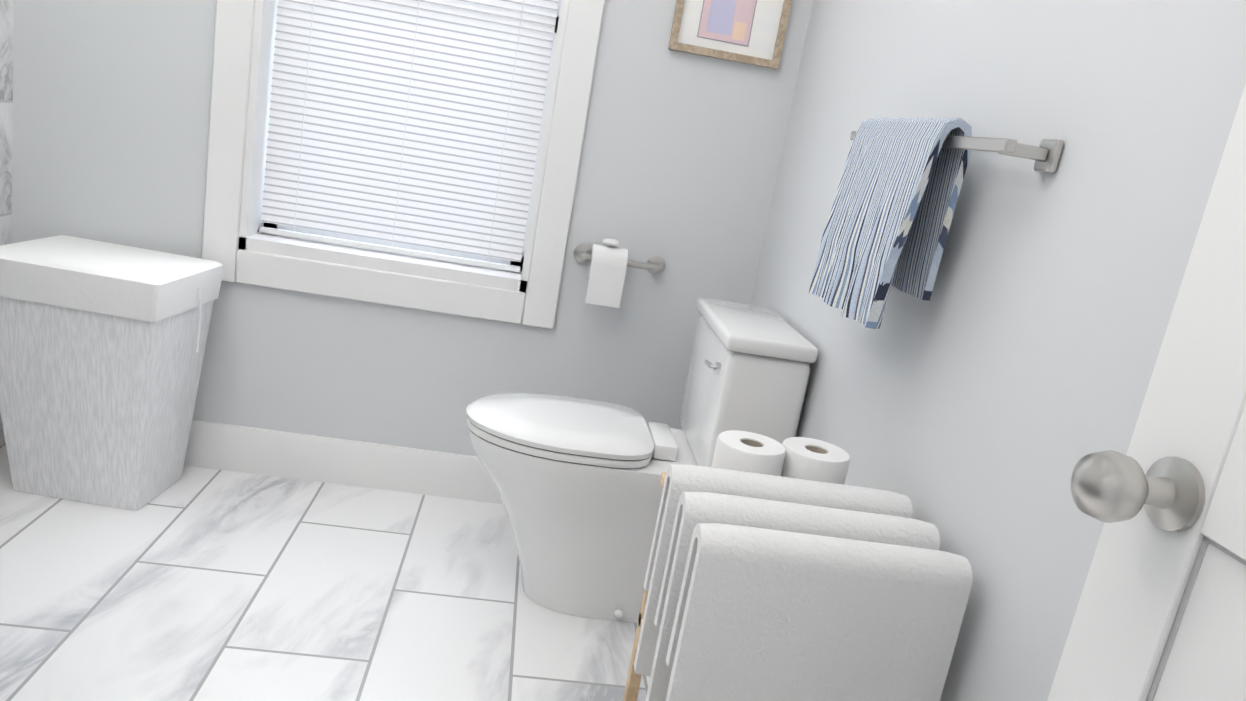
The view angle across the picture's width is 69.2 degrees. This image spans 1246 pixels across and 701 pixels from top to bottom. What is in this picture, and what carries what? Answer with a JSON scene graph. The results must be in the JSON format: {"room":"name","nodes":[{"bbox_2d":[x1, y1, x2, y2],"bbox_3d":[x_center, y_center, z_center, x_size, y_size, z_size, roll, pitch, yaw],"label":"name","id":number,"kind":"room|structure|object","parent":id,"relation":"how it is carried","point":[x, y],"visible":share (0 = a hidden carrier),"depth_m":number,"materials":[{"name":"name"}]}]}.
{"room":"bathroom","nodes":[
{"label":"bathroom","id":0,"kind":"room"},
{"bbox_2d":[0,0,13,446],"bbox_3d":[-2.111,-1.128,2.242,1.080,2.780,0.084,8,14,-7],"label":"wall","id":1,"kind":"structure","parent":0,"point":[6,58],"depth_m":2.43,"materials":[{"name":"paint"}]},
{"bbox_2d":[0,444,649,700],"bbox_3d":[-1.199,0.714,1.409,3.440,0.050,3.204,8,14,-7],"label":"floor","id":2,"kind":"structure","parent":0,"point":[193,583],"depth_m":2.12,"materials":[{"name":"tile"}]},
{"bbox_2d":[0,235,222,510],"bbox_3d":[-1.396,0.065,2.429,0.474,0.647,0.357,10,14,-1],"label":"hamper","id":3,"kind":"object","parent":2,"relation":"on","point":[102,347],"visible":1,"depth_m":2.31,"materials":[{"name":"white"}]},
{"bbox_2d":[466,297,817,622],"bbox_3d":[-0.019,0.265,2.286,0.771,0.794,0.460,8,14,-7],"label":"toilet","id":4,"kind":"object","parent":2,"relation":"on","point":[577,483],"visible":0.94,"depth_m":2.17,"materials":[{"name":"white ceramic"}]},
{"bbox_2d":[623,464,972,700],"bbox_3d":[0.211,0.545,1.498,0.393,0.705,0.479,8,14,-7],"label":"towel rack","id":5,"kind":"object","parent":2,"relation":"on","point":[760,587],"visible":1,"depth_m":1.23,"materials":[{"name":"white fabric"}]},
{"bbox_2d":[711,430,785,475],"bbox_3d":[0.214,0.209,1.571,0.120,0.105,0.120,8,14,-7],"label":"paper roll","id":6,"kind":"object","parent":5,"relation":"on","point":[746,451],"visible":0.46,"depth_m":1.53,"materials":[{"name":"white paper"}]},
{"bbox_2d":[781,437,849,484],"bbox_3d":[0.331,0.223,1.597,0.120,0.105,0.120,8,14,-7],"label":"paper roll","id":7,"kind":"object","parent":5,"relation":"on","point":[813,459],"visible":0.46,"depth_m":1.55,"materials":[{"name":"white paper"}]},
{"bbox_2d":[11,0,812,455],"bbox_3d":[-1.082,-1.014,2.516,3.440,2.780,0.220,8,14,-7],"label":"wall","id":8,"kind":"structure","parent":0,"point":[681,152],"depth_m":2.63,"materials":[{"name":"white paint"}]},
{"bbox_2d":[184,420,502,503],"bbox_3d":[-0.774,0.354,2.776,2.100,0.142,0.016,8,14,-7],"label":"baseboard","id":9,"kind":"structure","parent":8,"relation":"attached to","point":[235,448],"depth_m":2.73,"materials":[{"name":"white wood"}]},
{"bbox_2d":[201,0,604,328],"bbox_3d":[-0.567,-1.010,2.526,1.021,1.776,0.197,8,14,-7],"label":"window","id":10,"kind":"structure","parent":8,"relation":"in","point":[239,246],"depth_m":2.59,"materials":[{"name":"white wood"}]},
{"bbox_2d":[259,0,558,271],"bbox_3d":[-0.567,-1.022,2.535,0.773,1.519,0.054,8,14,-7],"label":"window blinds","id":11,"kind":"object","parent":10,"relation":"attached to","point":[414,122],"visible":0.9,"depth_m":2.63,"materials":[{"name":"white plastic"}]},
{"bbox_2d":[574,238,664,307],"bbox_3d":[-0.011,-0.228,2.640,0.276,0.188,0.108,8,14,-7],"label":"holder","id":12,"kind":"object","parent":8,"relation":"attached to","point":[609,264],"visible":1,"depth_m":2.59,"materials":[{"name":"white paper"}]},
{"bbox_2d":[668,0,791,68],"bbox_3d":[0.317,-1.008,2.510,0.318,0.383,0.022,8,14,-7],"label":"picture frame","id":13,"kind":"object","parent":8,"relation":"attached to","point":[752,32],"visible":1,"depth_m":2.54,"materials":[{"name":"brown wood"}]},
{"bbox_2d":[750,0,1245,700],"bbox_3d":[0.669,-0.403,1.276,0.122,2.780,3.204,8,14,-7],"label":"wall","id":14,"kind":"structure","parent":0,"point":[984,400],"depth_m":1.27,"materials":[{"name":"white paint"}]},
{"bbox_2d":[850,131,1063,172],"bbox_3d":[0.527,-0.349,1.533,0.078,0.044,0.659,8,14,-7],"label":"bar","id":15,"kind":"object","parent":14,"relation":"attached to","point":[1045,155],"visible":0.6,"depth_m":1.23,"materials":[{"name":"silver metal"}]},
{"bbox_2d":[809,117,971,328],"bbox_3d":[0.459,-0.237,1.600,0.114,0.350,0.380,8,14,-7],"label":"striped towel","id":16,"kind":"object","parent":15,"relation":"hanging from","point":[888,224],"visible":0.98,"depth_m":1.52,"materials":[{"name":"blue fabric"}]},
{"bbox_3d":[-0.364,-0.185,-0.353,2.238,2.780,0.120,8,14,-7],"label":"wall","id":17,"kind":"structure","parent":0,"visible":0},
{"bbox_2d":[1047,84,1245,700],"bbox_3d":[0.546,-0.001,0.356,0.186,2.378,0.911,8,14,-7],"label":"door leaf","id":18,"kind":"structure","parent":17,"relation":"in","point":[1160,614],"depth_m":0.77,"materials":[{"name":"white wood"}]}
]}

